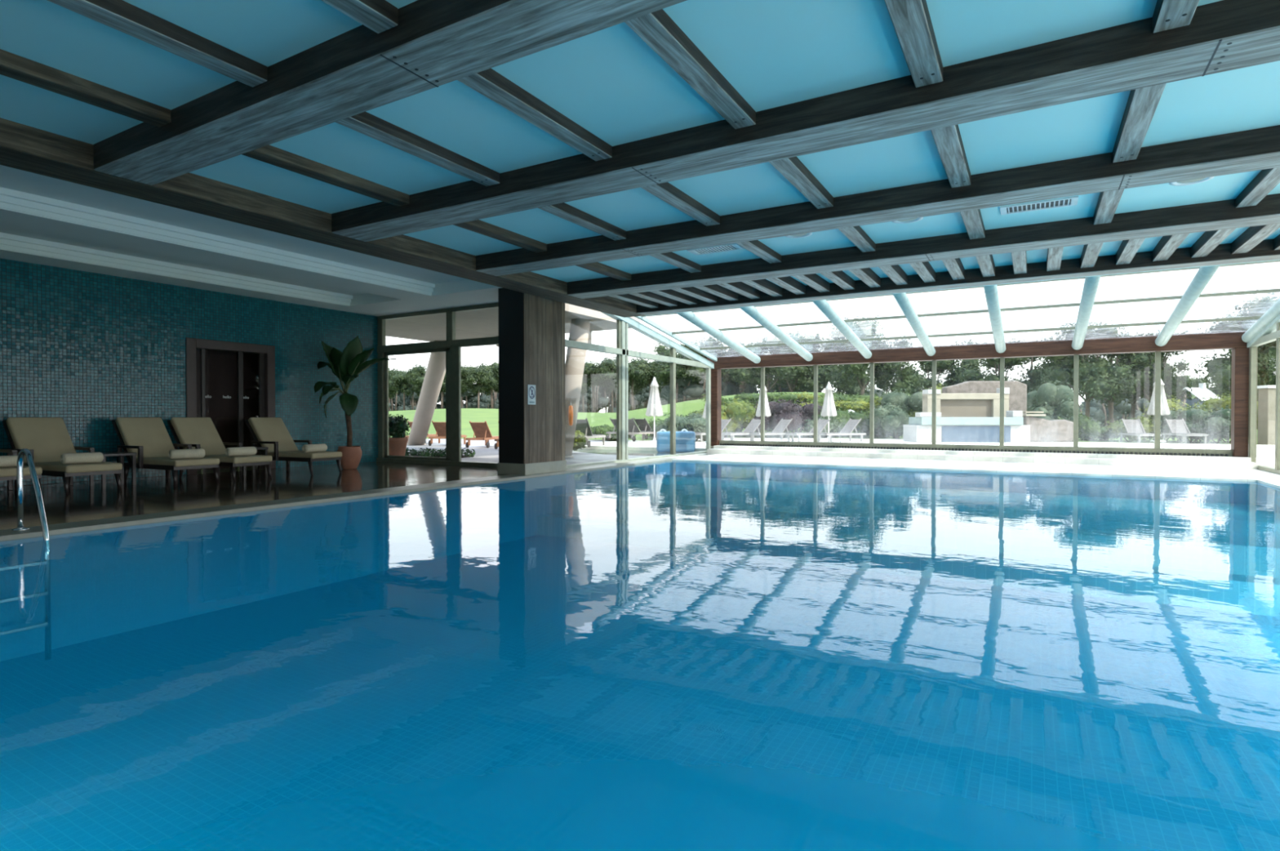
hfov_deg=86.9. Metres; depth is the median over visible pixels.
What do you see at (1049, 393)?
shrub
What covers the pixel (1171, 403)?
shrub
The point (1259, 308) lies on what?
broadleaf tree
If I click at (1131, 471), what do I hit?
deck
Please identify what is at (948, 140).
joist
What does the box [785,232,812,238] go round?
recessed light
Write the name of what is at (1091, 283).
rafter
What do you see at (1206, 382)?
umbrella pine
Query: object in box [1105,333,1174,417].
broadleaf tree
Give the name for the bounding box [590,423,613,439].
shrub
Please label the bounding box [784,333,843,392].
broadleaf tree
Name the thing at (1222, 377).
broadleaf tree
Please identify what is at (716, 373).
timber post
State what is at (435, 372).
column
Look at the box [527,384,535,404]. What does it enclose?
warning sign
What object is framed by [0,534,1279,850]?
floor
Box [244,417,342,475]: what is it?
sun lounger
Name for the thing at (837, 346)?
broadleaf tree
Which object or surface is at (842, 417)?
shrub
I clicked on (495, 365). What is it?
umbrella pine
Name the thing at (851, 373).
broadleaf tree
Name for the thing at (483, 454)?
terrace
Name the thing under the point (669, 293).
ceiling slat
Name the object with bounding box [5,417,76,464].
cushion
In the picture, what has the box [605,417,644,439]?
lounger
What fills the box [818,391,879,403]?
clump
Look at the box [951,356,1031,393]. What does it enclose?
broadleaf tree
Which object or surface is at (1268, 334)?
window
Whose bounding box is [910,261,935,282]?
ceiling slat
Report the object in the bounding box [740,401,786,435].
shrub
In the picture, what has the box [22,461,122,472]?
seat cushion
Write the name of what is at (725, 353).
broadleaf tree
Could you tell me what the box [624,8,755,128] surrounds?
joist
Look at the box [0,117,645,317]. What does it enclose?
beam
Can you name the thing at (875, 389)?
thicket
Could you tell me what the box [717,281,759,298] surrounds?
ceiling slat
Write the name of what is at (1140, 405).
thicket
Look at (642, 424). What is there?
lounger
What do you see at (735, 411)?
shrub
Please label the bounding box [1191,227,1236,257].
ceiling slat
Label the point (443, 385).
umbrella pine
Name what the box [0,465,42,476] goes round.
seat cushion
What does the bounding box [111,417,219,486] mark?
sun lounger
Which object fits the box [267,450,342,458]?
seat cushion
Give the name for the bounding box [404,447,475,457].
plant bed
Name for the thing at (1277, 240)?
ceiling slat
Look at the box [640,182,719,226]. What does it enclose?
joist
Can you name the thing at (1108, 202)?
joist
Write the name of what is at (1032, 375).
broadleaf tree
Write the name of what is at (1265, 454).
terrace
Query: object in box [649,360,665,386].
umbrella pine
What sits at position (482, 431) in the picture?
lounger
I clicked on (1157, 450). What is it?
window
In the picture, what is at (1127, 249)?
ceiling slat
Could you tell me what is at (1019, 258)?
ceiling slat
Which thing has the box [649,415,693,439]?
shrub
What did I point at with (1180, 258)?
cross beam
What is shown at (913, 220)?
recessed light
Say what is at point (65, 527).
pool edge
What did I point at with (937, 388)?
shrub
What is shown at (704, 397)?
clump
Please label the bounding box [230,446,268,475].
side table
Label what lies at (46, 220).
ceiling
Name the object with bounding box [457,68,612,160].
joist
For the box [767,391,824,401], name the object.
clump
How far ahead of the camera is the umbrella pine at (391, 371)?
84.53 m
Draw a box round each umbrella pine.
[388,367,398,394]
[388,368,417,410]
[388,389,399,400]
[401,369,420,409]
[404,363,426,391]
[439,391,445,408]
[440,379,445,408]
[443,364,477,391]
[461,381,474,395]
[462,363,497,408]
[475,359,498,408]
[484,385,498,408]
[580,384,595,412]
[581,355,611,412]
[593,357,634,412]
[598,381,616,412]
[611,355,652,410]
[628,379,639,409]
[632,357,663,395]
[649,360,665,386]
[1193,377,1215,398]
[1207,385,1231,398]
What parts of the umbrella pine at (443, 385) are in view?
crown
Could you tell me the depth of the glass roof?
13.58 m
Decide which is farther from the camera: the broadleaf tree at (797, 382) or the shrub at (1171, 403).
the broadleaf tree at (797, 382)
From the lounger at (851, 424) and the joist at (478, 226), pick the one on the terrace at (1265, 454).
the lounger at (851, 424)
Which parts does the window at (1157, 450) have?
sill rail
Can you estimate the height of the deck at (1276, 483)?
0.045 m
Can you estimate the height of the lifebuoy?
0.610 m
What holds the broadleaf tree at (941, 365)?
on the lawn at (491, 415)
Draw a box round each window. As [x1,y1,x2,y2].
[376,302,498,467]
[564,311,717,467]
[719,351,1232,456]
[1246,314,1279,474]
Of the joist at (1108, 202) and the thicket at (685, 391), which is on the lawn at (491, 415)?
the thicket at (685, 391)
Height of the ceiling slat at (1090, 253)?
0.150 m
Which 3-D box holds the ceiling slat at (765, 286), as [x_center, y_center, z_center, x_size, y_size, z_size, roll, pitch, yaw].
[1.978,-2.354,11.181,0.164,0.150,1.880,0,1,30]
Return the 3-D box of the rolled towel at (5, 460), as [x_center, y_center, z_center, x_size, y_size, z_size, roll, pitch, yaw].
[-7.956,0.447,8.342,0.151,0.140,0.448,0,1,25]
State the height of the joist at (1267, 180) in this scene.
0.100 m
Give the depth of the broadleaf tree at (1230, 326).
40.90 m
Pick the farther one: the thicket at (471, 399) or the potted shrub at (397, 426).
the thicket at (471, 399)
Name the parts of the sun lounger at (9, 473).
armrest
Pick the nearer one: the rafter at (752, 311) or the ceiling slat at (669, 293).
the ceiling slat at (669, 293)
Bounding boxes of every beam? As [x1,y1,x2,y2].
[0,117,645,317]
[93,0,687,185]
[331,0,1279,241]
[475,124,1279,275]
[567,193,1279,298]
[636,239,1279,315]
[706,330,1247,368]
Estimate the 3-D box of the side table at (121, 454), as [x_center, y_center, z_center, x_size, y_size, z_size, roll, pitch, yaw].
[-7.788,0.644,9.983,0.440,0.480,0.440,0,1,30]
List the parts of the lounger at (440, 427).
backrest, frame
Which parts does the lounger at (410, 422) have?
backrest, frame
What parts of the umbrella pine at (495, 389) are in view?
crown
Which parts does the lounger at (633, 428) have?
backrest, frame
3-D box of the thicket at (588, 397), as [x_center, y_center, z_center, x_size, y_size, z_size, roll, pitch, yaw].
[-9.800,-4.292,101.034,8.610,6.624,4.222,0,1,0]
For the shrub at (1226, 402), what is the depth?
28.04 m
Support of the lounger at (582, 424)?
on the terrace at (1265, 454)
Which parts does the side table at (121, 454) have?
leg, leg, leg, leg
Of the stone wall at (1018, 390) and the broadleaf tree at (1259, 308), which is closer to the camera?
the stone wall at (1018, 390)
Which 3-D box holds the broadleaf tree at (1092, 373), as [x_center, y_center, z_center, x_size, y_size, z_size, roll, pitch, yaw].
[26.756,-2.661,40.135,4.556,7.346,4.152,0,1,2]
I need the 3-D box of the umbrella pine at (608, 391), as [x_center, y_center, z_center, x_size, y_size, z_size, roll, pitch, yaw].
[-4.125,-4.858,94.232,5.625,7.490,4.707,0,1,18]
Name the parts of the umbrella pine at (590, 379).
crown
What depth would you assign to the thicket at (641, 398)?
99.56 m
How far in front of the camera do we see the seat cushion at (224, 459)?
10.70 m
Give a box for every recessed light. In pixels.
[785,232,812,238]
[892,217,923,223]
[1168,176,1214,186]
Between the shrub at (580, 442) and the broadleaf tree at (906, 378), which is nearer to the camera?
the shrub at (580, 442)
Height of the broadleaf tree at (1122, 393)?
6.804 m
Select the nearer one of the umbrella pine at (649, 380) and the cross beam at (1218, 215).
the cross beam at (1218, 215)
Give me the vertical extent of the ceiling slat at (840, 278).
0.150 m
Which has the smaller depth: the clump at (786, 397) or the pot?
the pot
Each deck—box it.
[671,453,1279,481]
[1257,479,1279,488]
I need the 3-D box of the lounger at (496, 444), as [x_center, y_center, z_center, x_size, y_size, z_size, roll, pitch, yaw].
[-4.045,0.298,22.080,0.760,0.892,1.900,0,1,13]
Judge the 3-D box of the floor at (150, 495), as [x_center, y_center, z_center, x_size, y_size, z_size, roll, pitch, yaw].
[-7.251,1.055,8.199,4.930,0.300,13.850,0,1,30]
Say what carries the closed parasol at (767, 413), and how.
on the terrace at (1265, 454)
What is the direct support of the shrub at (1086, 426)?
on the lawn at (491, 415)
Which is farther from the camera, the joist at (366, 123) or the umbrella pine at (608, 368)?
the umbrella pine at (608, 368)
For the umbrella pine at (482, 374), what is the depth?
76.17 m
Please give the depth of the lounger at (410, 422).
25.48 m
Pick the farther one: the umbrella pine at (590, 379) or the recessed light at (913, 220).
the umbrella pine at (590, 379)
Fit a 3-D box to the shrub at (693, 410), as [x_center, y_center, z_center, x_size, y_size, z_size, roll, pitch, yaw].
[2.846,-0.047,30.982,2.716,1.475,2.012,0,1,30]
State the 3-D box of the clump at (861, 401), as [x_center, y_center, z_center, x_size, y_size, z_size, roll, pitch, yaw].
[10.285,-0.999,36.190,4.574,1.042,3.210,0,1,12]
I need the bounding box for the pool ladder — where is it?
[0,448,51,659]
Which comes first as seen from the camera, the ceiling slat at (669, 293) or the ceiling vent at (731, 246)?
the ceiling vent at (731, 246)
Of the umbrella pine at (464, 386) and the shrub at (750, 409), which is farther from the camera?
the umbrella pine at (464, 386)
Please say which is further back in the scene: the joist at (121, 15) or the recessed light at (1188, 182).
the recessed light at (1188, 182)
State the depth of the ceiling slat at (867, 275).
10.48 m
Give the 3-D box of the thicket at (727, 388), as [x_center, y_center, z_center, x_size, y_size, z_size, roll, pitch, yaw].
[7.554,-2.721,59.571,5.702,4.787,3.750,0,1,-13]
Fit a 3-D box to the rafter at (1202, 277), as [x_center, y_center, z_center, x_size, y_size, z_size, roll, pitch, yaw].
[9.550,-2.203,11.764,0.210,1.122,6.019,0,1,30]
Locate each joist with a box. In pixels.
[0,48,170,127]
[47,0,267,87]
[241,144,408,206]
[320,0,398,33]
[334,111,499,186]
[453,219,546,252]
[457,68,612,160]
[537,202,626,240]
[576,262,631,280]
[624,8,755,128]
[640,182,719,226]
[649,251,701,272]
[735,240,781,263]
[768,156,833,208]
[838,226,875,252]
[884,0,942,87]
[930,124,970,187]
[960,208,985,239]
[1093,188,1124,224]
[1112,83,1166,162]
[1152,0,1199,33]
[1235,167,1279,207]
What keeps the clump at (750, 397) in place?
on the lawn at (491, 415)
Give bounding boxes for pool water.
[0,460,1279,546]
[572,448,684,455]
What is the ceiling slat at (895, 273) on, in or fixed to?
attached to the ceiling at (609, 82)
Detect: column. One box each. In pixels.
[406,340,445,444]
[497,287,566,475]
[564,318,591,457]
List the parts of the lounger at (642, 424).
backrest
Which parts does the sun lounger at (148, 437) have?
frame, leg, armrest, rail, leg, leg, armrest, leg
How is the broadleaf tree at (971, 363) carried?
on the lawn at (491, 415)
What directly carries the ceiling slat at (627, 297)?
attached to the ceiling at (609, 82)
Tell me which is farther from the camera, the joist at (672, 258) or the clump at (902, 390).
the clump at (902, 390)
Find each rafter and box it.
[675,311,760,363]
[738,306,813,360]
[812,299,871,358]
[893,293,935,355]
[983,284,1005,352]
[1071,275,1100,349]
[1155,265,1219,346]
[1241,298,1279,342]
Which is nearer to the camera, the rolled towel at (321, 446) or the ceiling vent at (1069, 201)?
the ceiling vent at (1069, 201)
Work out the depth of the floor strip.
17.63 m
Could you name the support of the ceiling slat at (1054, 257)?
attached to the ceiling at (609, 82)
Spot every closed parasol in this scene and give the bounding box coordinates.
[645,376,663,442]
[702,400,706,442]
[755,386,770,439]
[820,381,836,439]
[1146,378,1170,442]
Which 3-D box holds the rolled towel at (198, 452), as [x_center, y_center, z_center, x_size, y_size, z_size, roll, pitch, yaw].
[-6.826,0.425,10.183,0.151,0.140,0.448,1,1,38]
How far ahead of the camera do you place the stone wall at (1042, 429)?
25.61 m
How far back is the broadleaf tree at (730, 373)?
58.42 m
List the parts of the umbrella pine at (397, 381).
crown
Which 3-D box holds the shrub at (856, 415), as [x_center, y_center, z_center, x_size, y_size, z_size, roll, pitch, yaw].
[10.140,-0.075,31.017,2.129,1.356,2.581,-1,1,-40]
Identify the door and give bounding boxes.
[185,337,275,474]
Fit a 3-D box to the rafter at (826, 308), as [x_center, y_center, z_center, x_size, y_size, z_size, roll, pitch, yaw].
[4.365,-2.238,14.784,0.210,1.122,6.019,0,1,30]
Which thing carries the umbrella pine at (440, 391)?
on the lawn at (491, 415)
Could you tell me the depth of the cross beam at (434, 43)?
4.15 m
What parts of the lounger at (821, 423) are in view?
frame, seat, backrest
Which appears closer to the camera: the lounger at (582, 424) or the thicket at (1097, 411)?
the lounger at (582, 424)
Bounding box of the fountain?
[902,387,1030,442]
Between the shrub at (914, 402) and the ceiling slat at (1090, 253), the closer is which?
the ceiling slat at (1090, 253)
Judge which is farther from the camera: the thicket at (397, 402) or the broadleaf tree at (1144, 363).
the thicket at (397, 402)
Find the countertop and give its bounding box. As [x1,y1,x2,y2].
[908,417,1023,425]
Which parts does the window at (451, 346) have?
door rail, door rail, sill rail, head rail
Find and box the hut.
[1173,382,1219,408]
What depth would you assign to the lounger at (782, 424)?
26.11 m
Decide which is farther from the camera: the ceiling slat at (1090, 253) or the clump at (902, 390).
the clump at (902, 390)
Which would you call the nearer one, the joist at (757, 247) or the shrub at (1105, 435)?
the joist at (757, 247)
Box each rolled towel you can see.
[0,454,17,466]
[59,452,103,463]
[168,448,204,458]
[225,446,257,456]
[302,443,327,452]
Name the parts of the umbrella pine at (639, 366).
crown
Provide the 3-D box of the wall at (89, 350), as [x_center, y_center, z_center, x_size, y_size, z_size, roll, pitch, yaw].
[-9.489,-0.910,9.479,0.250,3.600,13.850,0,1,30]
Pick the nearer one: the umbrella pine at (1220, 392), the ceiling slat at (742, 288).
the ceiling slat at (742, 288)
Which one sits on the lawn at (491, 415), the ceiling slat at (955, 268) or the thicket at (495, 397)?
the thicket at (495, 397)
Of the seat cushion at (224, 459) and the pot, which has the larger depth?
the pot
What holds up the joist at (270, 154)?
attached to the ceiling at (609, 82)
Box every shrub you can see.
[388,413,410,455]
[573,430,586,450]
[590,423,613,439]
[603,426,635,440]
[646,417,666,436]
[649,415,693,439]
[660,410,706,441]
[683,409,728,431]
[694,397,751,437]
[724,400,757,432]
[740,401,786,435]
[755,398,810,436]
[775,399,822,432]
[800,415,839,437]
[812,406,853,436]
[847,408,869,435]
[858,418,888,435]
[865,404,912,439]
[876,385,929,417]
[906,382,943,417]
[1026,376,1084,413]
[1026,396,1086,420]
[1053,411,1104,439]
[1078,426,1126,440]
[1105,413,1160,441]
[1138,393,1201,441]
[1142,415,1171,440]
[1160,403,1231,443]
[1177,394,1231,442]
[1187,404,1248,443]
[1191,391,1257,442]
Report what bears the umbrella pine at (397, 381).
on the lawn at (491, 415)
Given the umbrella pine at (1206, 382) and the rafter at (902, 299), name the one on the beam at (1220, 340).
the rafter at (902, 299)
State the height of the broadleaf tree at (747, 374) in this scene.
6.932 m
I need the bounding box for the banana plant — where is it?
[314,336,396,469]
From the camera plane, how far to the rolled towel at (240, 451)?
10.83 m
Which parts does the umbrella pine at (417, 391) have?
crown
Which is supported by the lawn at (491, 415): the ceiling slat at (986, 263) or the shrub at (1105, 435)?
the shrub at (1105, 435)
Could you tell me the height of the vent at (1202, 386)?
0.900 m
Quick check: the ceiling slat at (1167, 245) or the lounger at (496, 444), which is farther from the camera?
the lounger at (496, 444)
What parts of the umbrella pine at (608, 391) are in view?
crown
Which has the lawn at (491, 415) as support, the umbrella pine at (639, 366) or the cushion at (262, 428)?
the umbrella pine at (639, 366)
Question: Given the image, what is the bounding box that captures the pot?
[388,437,408,455]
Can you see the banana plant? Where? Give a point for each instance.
(346, 365)
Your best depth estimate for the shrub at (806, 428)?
30.19 m
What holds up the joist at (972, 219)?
attached to the ceiling at (609, 82)
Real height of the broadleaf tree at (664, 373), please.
6.936 m
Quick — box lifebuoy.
[568,402,573,425]
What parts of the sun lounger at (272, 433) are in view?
frame, leg, armrest, leg, rail, armrest, leg, leg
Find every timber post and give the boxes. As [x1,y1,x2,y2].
[711,368,721,448]
[1231,346,1248,457]
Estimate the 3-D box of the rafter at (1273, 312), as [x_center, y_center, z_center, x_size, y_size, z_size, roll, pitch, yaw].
[10.760,-2.195,11.060,0.210,1.122,6.019,0,1,30]
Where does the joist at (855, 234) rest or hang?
attached to the ceiling at (609, 82)
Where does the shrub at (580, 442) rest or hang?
on the terrace at (483, 454)
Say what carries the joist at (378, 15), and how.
attached to the ceiling at (609, 82)
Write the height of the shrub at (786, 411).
2.017 m
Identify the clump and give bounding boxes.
[701,393,758,406]
[733,390,791,402]
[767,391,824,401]
[768,391,837,407]
[796,396,870,411]
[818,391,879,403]
[835,395,883,413]
[875,390,910,398]
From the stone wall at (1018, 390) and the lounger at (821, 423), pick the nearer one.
the lounger at (821, 423)
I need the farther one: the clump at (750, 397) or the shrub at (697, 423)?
the clump at (750, 397)
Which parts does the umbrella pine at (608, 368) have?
crown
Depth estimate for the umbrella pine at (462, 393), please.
88.12 m
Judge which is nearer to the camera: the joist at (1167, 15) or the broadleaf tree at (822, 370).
the joist at (1167, 15)
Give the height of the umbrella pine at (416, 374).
6.068 m
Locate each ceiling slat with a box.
[608,293,658,307]
[630,291,677,306]
[650,288,697,304]
[671,286,717,302]
[693,284,737,300]
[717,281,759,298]
[742,279,782,296]
[766,275,805,294]
[793,273,830,292]
[820,271,854,289]
[848,267,880,287]
[879,264,907,284]
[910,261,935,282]
[942,257,964,279]
[975,254,995,276]
[1011,250,1026,274]
[1046,246,1063,271]
[1080,242,1103,267]
[1115,238,1145,264]
[1152,233,1189,261]
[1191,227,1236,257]
[1231,223,1279,253]
[1273,234,1279,249]
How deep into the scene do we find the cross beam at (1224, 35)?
4.71 m
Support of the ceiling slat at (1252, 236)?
attached to the ceiling at (609, 82)
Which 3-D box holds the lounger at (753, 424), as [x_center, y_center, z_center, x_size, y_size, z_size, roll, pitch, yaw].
[4.001,0.173,26.004,1.900,0.892,0.660,0,1,-33]
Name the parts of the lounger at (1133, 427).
backrest, frame, seat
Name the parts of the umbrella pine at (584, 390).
crown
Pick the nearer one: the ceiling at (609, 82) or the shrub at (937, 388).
the ceiling at (609, 82)
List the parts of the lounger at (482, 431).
backrest, frame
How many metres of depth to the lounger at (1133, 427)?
25.40 m
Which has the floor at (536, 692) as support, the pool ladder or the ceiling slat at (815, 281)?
the pool ladder
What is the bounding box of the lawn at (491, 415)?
[388,391,1257,444]
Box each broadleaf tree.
[652,342,700,388]
[676,334,731,385]
[697,343,743,385]
[721,341,765,388]
[732,333,797,392]
[768,329,830,392]
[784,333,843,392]
[817,337,875,396]
[825,315,895,395]
[868,334,927,394]
[892,360,955,394]
[938,339,994,386]
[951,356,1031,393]
[1007,335,1059,392]
[1033,337,1093,396]
[1038,317,1140,419]
[1055,328,1142,424]
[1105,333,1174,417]
[1120,328,1192,417]
[1154,358,1195,398]
[1182,376,1205,398]
[1192,296,1277,387]
[1204,326,1275,398]
[1231,288,1279,385]
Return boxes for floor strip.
[571,453,706,467]
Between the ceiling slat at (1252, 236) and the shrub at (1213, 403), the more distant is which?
the shrub at (1213, 403)
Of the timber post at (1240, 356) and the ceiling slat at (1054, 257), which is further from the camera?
the timber post at (1240, 356)
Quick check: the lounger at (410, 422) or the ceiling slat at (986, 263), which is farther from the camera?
the lounger at (410, 422)
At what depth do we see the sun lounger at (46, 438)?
9.41 m
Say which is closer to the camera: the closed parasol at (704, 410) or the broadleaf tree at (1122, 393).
the closed parasol at (704, 410)
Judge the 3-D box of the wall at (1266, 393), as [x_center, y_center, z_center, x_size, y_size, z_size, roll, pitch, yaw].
[24.445,-0.355,24.198,4.400,2.150,0.500,0,1,0]
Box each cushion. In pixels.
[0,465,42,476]
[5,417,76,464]
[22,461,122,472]
[115,417,174,459]
[136,456,219,466]
[170,417,226,454]
[204,453,272,463]
[248,417,298,452]
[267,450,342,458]
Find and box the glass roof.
[634,259,1279,350]
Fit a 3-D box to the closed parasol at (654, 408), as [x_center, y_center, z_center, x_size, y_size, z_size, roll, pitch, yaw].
[0.537,-0.582,25.195,0.643,2.460,0.643,-1,1,-37]
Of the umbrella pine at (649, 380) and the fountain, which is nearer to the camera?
the fountain
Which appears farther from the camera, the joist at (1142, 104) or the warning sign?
the warning sign
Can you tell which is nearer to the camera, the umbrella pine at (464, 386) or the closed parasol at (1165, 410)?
the closed parasol at (1165, 410)
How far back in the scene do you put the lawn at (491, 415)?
41.33 m
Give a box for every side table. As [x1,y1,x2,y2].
[88,451,137,487]
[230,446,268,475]
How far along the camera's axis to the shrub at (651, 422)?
30.91 m
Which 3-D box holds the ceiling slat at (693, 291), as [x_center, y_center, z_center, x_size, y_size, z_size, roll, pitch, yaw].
[0.898,-2.362,11.810,0.164,0.150,1.880,0,1,30]
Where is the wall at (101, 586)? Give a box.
[0,506,551,661]
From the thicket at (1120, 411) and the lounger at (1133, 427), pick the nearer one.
the lounger at (1133, 427)
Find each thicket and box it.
[388,389,419,410]
[388,396,394,407]
[407,391,445,409]
[444,382,494,408]
[479,388,498,408]
[577,382,601,412]
[586,385,631,412]
[628,386,661,410]
[658,366,706,404]
[700,369,758,396]
[737,375,783,392]
[774,377,821,392]
[849,386,888,397]
[1079,398,1114,427]
[1105,398,1149,422]
[1135,394,1186,414]
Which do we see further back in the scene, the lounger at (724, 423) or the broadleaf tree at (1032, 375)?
the broadleaf tree at (1032, 375)
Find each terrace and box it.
[405,438,651,464]
[581,437,1275,466]
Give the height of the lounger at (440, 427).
0.892 m
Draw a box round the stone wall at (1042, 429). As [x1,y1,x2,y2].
[1022,411,1073,441]
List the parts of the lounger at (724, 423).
frame, backrest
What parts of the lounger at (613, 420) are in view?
backrest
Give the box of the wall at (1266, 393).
[1257,385,1275,444]
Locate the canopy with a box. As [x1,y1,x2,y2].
[385,302,639,346]
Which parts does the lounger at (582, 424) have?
backrest, frame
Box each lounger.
[0,448,42,491]
[2,417,122,495]
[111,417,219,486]
[166,417,272,482]
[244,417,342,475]
[404,420,439,443]
[428,420,466,445]
[465,420,498,448]
[493,421,498,448]
[575,417,605,447]
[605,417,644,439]
[628,417,657,440]
[630,417,651,439]
[694,417,732,441]
[720,417,760,440]
[749,417,793,441]
[785,417,831,441]
[817,417,866,442]
[1118,417,1161,443]
[1161,417,1208,443]
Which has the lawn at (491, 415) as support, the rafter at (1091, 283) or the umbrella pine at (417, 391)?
the umbrella pine at (417, 391)
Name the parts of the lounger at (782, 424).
seat, frame, backrest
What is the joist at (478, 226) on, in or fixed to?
attached to the ceiling at (609, 82)
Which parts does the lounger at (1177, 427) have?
backrest, frame, leg, seat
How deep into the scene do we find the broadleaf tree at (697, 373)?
58.22 m
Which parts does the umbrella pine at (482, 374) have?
crown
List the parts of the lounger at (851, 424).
seat, frame, backrest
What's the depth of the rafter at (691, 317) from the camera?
16.39 m
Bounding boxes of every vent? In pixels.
[686,243,744,255]
[1000,195,1078,214]
[1198,382,1205,390]
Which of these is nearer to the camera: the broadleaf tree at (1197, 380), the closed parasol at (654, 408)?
the closed parasol at (654, 408)
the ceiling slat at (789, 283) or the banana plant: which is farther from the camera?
the banana plant
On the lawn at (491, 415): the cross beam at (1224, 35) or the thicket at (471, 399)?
the thicket at (471, 399)
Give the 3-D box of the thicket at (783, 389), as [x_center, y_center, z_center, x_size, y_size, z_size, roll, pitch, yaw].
[14.003,-1.888,59.846,6.779,4.978,3.870,0,1,0]
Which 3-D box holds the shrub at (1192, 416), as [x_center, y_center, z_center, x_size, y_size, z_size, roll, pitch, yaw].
[22.432,-0.072,27.372,2.441,1.652,2.327,0,1,30]
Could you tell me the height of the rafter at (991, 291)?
1.122 m
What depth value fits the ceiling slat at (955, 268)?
9.84 m
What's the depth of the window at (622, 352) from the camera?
15.88 m
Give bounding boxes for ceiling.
[0,0,1279,315]
[0,164,502,315]
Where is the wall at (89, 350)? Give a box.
[0,257,377,486]
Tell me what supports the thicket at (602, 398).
on the lawn at (491, 415)
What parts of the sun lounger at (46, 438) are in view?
frame, leg, armrest, rail, leg, armrest, leg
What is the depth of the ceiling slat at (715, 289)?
11.72 m
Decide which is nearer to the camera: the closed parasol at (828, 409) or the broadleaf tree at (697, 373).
the closed parasol at (828, 409)
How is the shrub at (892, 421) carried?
on the lawn at (491, 415)
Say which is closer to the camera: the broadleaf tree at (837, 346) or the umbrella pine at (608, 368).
the broadleaf tree at (837, 346)
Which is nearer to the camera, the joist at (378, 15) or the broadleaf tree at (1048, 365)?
the joist at (378, 15)
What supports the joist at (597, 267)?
attached to the ceiling at (609, 82)
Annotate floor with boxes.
[0,462,506,529]
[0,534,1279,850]
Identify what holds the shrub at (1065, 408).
on the lawn at (491, 415)
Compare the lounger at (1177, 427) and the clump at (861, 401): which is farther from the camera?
the clump at (861, 401)
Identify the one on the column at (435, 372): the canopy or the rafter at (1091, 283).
the canopy
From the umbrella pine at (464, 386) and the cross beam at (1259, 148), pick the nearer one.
the cross beam at (1259, 148)
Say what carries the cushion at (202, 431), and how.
on the sun lounger at (199, 432)
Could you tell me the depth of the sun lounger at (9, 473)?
8.33 m
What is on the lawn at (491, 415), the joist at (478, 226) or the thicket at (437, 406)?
the thicket at (437, 406)
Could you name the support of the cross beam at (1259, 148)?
attached to the ceiling at (609, 82)
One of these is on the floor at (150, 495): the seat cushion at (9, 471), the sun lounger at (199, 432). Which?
the sun lounger at (199, 432)
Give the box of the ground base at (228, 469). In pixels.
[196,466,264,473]
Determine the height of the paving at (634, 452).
0.001 m
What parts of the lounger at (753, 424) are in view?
frame, seat, backrest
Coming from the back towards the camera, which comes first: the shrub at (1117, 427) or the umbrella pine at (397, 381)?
the umbrella pine at (397, 381)
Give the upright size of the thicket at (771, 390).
5.324 m
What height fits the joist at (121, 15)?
0.100 m
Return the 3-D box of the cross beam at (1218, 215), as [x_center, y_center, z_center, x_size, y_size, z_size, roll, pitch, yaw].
[3.516,-2.393,8.942,10.750,0.422,0.440,0,1,30]
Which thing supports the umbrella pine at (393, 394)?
on the lawn at (491, 415)
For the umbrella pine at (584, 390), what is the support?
on the lawn at (491, 415)
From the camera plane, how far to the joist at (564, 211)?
7.63 m
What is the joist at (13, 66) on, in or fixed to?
attached to the ceiling at (609, 82)
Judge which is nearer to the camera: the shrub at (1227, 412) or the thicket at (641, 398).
the shrub at (1227, 412)
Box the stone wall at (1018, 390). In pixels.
[941,380,1026,413]
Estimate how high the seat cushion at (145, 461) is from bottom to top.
0.100 m
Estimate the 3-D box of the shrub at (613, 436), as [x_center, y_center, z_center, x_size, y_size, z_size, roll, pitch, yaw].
[-0.886,0.414,28.919,1.664,0.796,1.854,0,1,30]
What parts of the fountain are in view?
panel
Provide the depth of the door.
13.11 m
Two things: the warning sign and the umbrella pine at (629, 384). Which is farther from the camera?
the umbrella pine at (629, 384)
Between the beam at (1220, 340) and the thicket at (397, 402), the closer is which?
the beam at (1220, 340)
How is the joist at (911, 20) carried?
attached to the ceiling at (609, 82)
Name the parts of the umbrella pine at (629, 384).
crown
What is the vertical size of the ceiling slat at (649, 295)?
0.150 m
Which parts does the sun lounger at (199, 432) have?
frame, leg, armrest, rail, armrest, leg, leg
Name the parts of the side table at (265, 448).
leg, leg, leg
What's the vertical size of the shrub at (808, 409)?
1.828 m
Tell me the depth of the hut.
59.42 m
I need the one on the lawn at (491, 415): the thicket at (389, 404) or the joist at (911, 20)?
the thicket at (389, 404)
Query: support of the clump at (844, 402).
on the lawn at (491, 415)
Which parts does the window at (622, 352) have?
sill rail, raking rail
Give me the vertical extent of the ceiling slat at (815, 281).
0.150 m
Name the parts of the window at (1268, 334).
raking rail, sill rail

